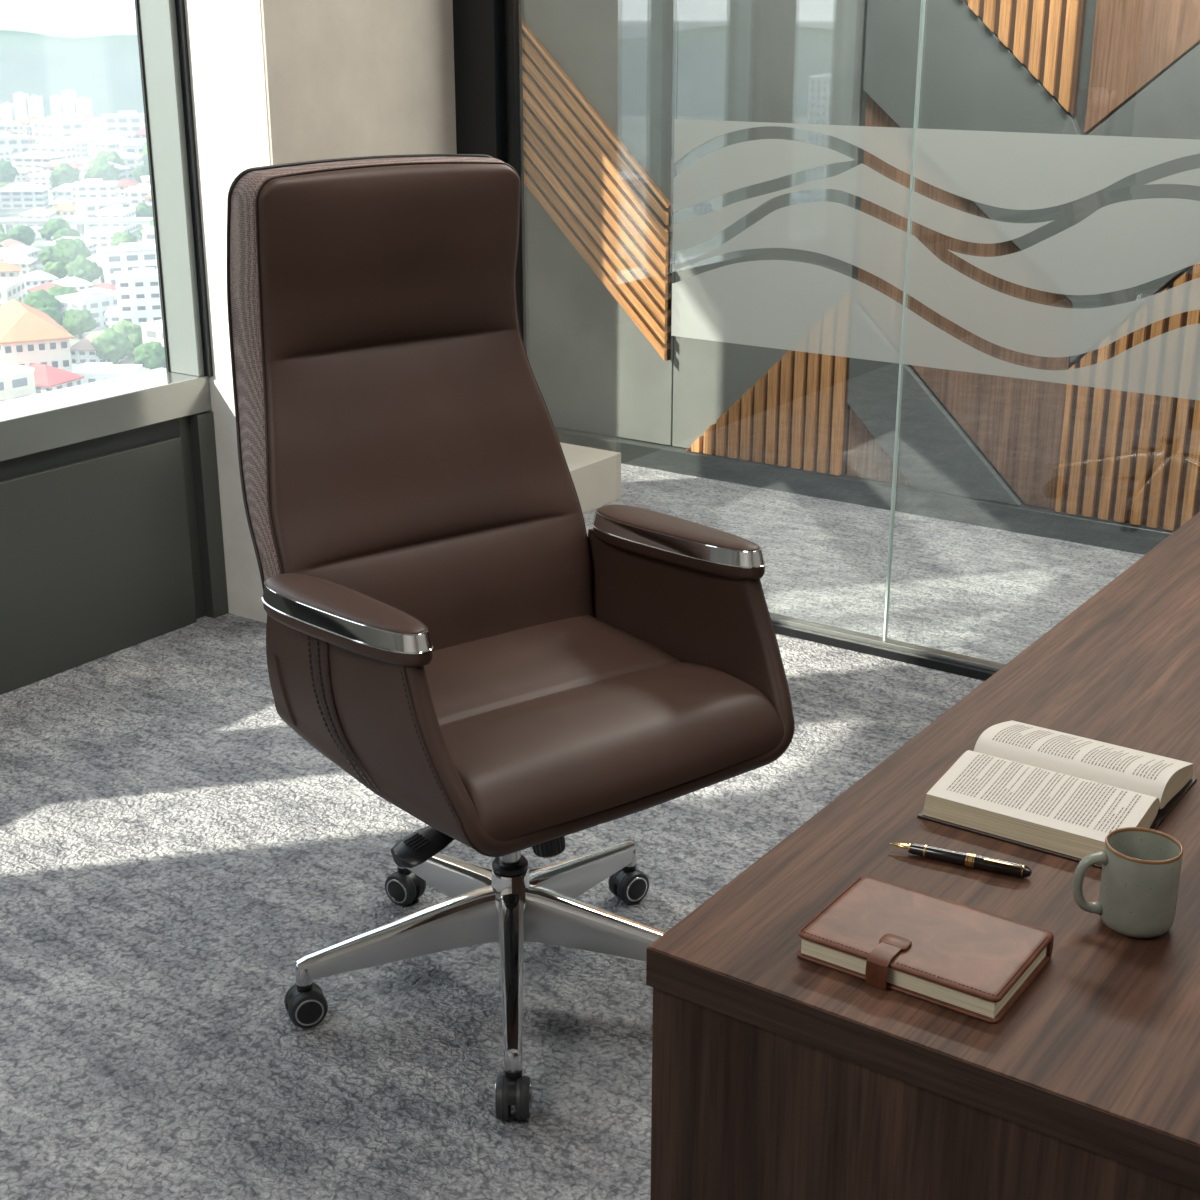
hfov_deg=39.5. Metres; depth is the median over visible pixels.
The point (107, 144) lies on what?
house
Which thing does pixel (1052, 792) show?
open book
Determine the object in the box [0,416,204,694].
wall panel
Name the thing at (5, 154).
house
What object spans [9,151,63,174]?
house
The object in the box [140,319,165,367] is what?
house
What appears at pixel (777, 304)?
glass panel
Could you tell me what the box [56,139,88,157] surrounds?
house
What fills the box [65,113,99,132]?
house
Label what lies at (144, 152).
tree
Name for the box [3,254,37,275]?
house
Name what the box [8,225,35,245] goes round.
tree
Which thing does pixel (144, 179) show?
house
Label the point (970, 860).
pen
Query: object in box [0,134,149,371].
ground
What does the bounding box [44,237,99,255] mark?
house
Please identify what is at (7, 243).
house
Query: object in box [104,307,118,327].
house
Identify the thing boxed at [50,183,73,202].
house
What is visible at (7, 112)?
tower block
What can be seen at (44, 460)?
trim
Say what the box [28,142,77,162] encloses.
house
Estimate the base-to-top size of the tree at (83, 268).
15.046 m
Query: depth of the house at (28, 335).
563.79 m
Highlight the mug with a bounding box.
[1072,827,1182,937]
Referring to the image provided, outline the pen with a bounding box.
[889,842,1031,877]
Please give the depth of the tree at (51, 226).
927.94 m
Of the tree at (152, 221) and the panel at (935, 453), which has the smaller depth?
the panel at (935, 453)
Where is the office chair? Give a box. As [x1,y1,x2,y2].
[227,154,794,1119]
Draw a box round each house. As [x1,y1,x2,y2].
[0,120,23,134]
[0,123,4,131]
[0,132,29,155]
[0,149,12,165]
[0,183,49,208]
[0,239,24,247]
[0,247,28,260]
[0,261,20,277]
[0,277,25,305]
[0,299,73,371]
[0,361,35,401]
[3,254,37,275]
[8,244,41,262]
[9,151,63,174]
[14,166,29,181]
[15,116,42,133]
[17,270,58,293]
[20,208,56,233]
[24,125,32,135]
[27,282,78,292]
[27,363,84,393]
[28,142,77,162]
[29,137,36,144]
[29,170,55,190]
[31,116,85,143]
[40,160,68,171]
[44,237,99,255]
[48,197,73,208]
[49,202,76,217]
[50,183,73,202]
[52,277,92,290]
[55,162,84,180]
[55,288,117,330]
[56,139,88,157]
[62,133,102,154]
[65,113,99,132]
[70,333,123,363]
[72,178,118,203]
[72,362,142,384]
[75,197,129,228]
[78,162,130,180]
[84,226,124,246]
[86,254,98,279]
[90,136,135,158]
[92,283,115,290]
[94,205,136,232]
[96,242,157,284]
[102,111,144,132]
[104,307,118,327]
[118,179,141,196]
[119,141,146,153]
[119,153,143,178]
[124,184,150,206]
[133,128,146,140]
[140,175,149,185]
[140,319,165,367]
[141,226,154,243]
[142,194,151,205]
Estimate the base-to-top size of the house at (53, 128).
28.823 m
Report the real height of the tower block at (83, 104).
35.600 m
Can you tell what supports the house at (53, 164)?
on the ground
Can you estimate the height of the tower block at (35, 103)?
37.600 m
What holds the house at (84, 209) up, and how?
on the ground
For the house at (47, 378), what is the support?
on the ground
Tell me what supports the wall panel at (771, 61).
attached to the wall at (1090, 10)
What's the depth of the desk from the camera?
1.43 m
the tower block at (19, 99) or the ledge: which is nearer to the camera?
the ledge
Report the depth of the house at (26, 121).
1805.76 m
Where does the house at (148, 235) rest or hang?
on the ground
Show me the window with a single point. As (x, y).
(31, 424)
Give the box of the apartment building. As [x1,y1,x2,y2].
[114,268,161,324]
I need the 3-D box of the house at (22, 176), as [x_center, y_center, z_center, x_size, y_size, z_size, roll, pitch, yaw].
[-451.954,-330.910,1296.751,15.130,10.707,17.458,-2,19,-6]
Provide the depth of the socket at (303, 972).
2.62 m
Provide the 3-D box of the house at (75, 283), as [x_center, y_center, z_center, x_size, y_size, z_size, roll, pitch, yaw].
[-240.557,-142.158,759.824,17.136,9.234,13.328,-10,22,-26]
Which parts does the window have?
sill, frame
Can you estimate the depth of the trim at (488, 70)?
4.37 m
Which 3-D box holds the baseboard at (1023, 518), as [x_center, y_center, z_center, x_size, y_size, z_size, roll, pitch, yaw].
[2.471,0.013,4.414,7.090,0.078,0.065,13,23,33]
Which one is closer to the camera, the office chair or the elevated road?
the office chair
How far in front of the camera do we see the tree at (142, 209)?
1007.76 m
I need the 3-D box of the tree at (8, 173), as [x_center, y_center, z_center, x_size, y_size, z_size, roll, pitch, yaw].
[-440.994,-313.763,1232.606,23.690,20.729,22.512,4,20,12]
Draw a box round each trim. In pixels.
[0,418,179,480]
[188,411,228,617]
[453,0,526,353]
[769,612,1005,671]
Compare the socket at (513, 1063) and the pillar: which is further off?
the pillar
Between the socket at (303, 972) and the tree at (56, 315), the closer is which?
the socket at (303, 972)
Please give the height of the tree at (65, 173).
21.300 m
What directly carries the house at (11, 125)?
on the ground
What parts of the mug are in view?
handle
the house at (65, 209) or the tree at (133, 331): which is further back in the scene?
the house at (65, 209)
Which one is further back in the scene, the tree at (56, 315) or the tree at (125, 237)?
the tree at (125, 237)
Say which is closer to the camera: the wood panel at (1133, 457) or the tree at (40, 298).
the wood panel at (1133, 457)
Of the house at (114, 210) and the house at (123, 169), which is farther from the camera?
the house at (123, 169)
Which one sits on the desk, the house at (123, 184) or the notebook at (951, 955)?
the notebook at (951, 955)
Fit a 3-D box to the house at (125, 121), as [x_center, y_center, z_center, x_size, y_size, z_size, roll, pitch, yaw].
[-481.403,-485.174,1709.701,49.625,29.006,28.657,-3,19,-8]
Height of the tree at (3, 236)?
11.785 m
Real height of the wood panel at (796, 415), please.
0.606 m
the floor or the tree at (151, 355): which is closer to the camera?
the floor
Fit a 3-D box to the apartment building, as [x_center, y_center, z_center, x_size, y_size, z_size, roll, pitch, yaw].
[-174.822,-113.228,646.372,22.400,29.600,17.400,-6,20,-16]
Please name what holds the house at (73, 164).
on the ground
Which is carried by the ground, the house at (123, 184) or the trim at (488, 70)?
the house at (123, 184)
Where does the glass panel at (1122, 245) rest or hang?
on the trim at (813, 626)
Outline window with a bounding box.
[0,0,212,461]
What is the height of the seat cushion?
0.085 m
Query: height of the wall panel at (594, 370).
2.600 m
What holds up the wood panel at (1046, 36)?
attached to the wall at (1090, 10)
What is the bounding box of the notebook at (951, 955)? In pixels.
[797,875,1053,1022]
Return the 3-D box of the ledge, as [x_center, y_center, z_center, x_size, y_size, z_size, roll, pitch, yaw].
[-0.508,-0.394,5.461,0.895,0.155,0.740,13,23,33]
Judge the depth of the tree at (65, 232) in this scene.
892.83 m
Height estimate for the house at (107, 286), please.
10.500 m
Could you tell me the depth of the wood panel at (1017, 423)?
5.11 m
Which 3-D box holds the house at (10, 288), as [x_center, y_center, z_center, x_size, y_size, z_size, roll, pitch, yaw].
[-254.830,-127.545,707.052,16.326,16.525,28.272,-1,19,-3]
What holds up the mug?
on the desk
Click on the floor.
(172, 848)
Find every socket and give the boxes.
[295,964,312,986]
[504,1049,522,1072]
[626,849,635,866]
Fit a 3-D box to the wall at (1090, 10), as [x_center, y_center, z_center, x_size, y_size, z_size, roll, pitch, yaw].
[2.525,-1.215,4.076,7.300,2.820,0.140,13,23,33]
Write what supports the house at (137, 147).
on the ground
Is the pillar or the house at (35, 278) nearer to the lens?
the pillar
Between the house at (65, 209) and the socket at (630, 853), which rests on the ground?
the house at (65, 209)
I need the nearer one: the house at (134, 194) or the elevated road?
the elevated road
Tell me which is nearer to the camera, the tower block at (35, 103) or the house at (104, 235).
the house at (104, 235)
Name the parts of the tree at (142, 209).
crown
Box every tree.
[0,160,18,182]
[0,182,11,187]
[0,230,11,241]
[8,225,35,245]
[22,289,60,309]
[35,306,62,324]
[38,246,55,264]
[40,218,70,240]
[42,262,67,279]
[48,285,78,295]
[49,163,79,186]
[51,227,81,240]
[51,237,90,266]
[62,308,95,337]
[65,254,101,281]
[84,159,120,180]
[88,151,124,165]
[91,328,133,363]
[110,231,137,245]
[112,320,142,357]
[131,165,148,182]
[132,341,165,369]
[135,202,152,224]
[138,219,153,236]
[139,142,148,165]
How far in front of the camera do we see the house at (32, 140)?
1555.91 m
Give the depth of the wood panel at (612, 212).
5.72 m
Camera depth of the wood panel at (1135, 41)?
4.62 m
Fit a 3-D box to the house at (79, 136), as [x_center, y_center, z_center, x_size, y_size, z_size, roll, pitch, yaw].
[-475.980,-420.184,1539.892,30.026,18.546,21.195,3,20,9]
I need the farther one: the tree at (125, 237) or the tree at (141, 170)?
the tree at (141, 170)
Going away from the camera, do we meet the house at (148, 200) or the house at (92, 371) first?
the house at (92, 371)
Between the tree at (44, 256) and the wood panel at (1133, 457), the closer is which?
the wood panel at (1133, 457)
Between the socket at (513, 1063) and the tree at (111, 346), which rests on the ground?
the tree at (111, 346)
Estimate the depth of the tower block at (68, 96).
1854.46 m
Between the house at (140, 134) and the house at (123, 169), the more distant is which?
the house at (140, 134)
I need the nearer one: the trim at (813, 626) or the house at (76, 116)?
the trim at (813, 626)
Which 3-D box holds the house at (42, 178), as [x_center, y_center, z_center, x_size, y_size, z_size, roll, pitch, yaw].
[-406.848,-308.322,1227.712,15.650,13.693,22.170,2,19,5]
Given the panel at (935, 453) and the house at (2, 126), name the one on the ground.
the house at (2, 126)
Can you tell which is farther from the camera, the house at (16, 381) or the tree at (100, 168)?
the tree at (100, 168)
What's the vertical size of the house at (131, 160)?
18.520 m
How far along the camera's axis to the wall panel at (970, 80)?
4.86 m
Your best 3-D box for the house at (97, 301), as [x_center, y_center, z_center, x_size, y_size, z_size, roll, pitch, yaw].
[-209.147,-120.769,689.966,17.173,15.027,24.329,12,23,31]
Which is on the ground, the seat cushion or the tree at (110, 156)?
the tree at (110, 156)
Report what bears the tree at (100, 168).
on the ground
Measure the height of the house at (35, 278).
9.696 m
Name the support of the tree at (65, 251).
on the ground
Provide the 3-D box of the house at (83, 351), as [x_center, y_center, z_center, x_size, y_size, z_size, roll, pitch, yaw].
[-186.009,-93.339,617.706,17.000,11.000,14.000,2,19,5]
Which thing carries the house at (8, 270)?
on the ground
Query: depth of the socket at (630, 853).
2.98 m
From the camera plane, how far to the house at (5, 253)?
838.32 m
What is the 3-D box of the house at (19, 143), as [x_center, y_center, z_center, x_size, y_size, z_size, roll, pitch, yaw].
[-520.855,-394.376,1456.489,42.680,24.947,24.646,-11,22,-29]
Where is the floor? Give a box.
[0,463,1143,1199]
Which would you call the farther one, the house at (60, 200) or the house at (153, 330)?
the house at (60, 200)
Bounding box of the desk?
[646,512,1199,1199]
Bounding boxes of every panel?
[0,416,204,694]
[522,0,678,445]
[522,19,672,360]
[671,0,921,640]
[672,0,866,447]
[686,350,849,475]
[847,358,1022,504]
[847,407,911,485]
[857,93,1072,508]
[863,0,1199,362]
[884,0,1199,640]
[964,0,1085,115]
[1055,264,1199,530]
[1084,0,1199,133]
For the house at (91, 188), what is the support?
on the ground
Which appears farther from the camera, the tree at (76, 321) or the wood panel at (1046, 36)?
the tree at (76, 321)
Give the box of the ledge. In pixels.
[560,442,620,512]
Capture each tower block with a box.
[0,102,15,120]
[12,92,28,120]
[27,95,44,118]
[49,95,63,116]
[61,89,76,116]
[75,97,92,114]
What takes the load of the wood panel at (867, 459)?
attached to the wall at (1090, 10)
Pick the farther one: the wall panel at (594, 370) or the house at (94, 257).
the house at (94, 257)
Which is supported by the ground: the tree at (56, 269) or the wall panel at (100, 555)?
the tree at (56, 269)
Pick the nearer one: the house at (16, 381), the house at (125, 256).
the house at (16, 381)
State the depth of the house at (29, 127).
1781.24 m
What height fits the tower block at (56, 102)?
37.600 m
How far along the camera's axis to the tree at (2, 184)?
1144.18 m
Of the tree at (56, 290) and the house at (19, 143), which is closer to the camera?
the tree at (56, 290)
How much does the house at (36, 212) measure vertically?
13.664 m
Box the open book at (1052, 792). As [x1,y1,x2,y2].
[917,720,1196,868]
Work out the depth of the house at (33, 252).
861.35 m
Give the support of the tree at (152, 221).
on the ground
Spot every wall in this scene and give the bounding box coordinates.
[261,0,456,164]
[853,0,1199,502]
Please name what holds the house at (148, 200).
on the ground
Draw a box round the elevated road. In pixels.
[0,217,152,236]
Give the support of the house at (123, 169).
on the ground
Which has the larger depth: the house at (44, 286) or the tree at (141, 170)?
the tree at (141, 170)
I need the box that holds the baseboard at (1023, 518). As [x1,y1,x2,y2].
[555,427,1176,554]
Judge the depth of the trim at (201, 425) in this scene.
4.35 m
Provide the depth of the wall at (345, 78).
4.12 m
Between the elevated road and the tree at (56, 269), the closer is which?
the tree at (56, 269)
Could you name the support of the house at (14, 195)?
on the ground
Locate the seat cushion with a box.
[424,615,791,847]
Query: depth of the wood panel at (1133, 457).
4.91 m
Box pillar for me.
[184,0,270,622]

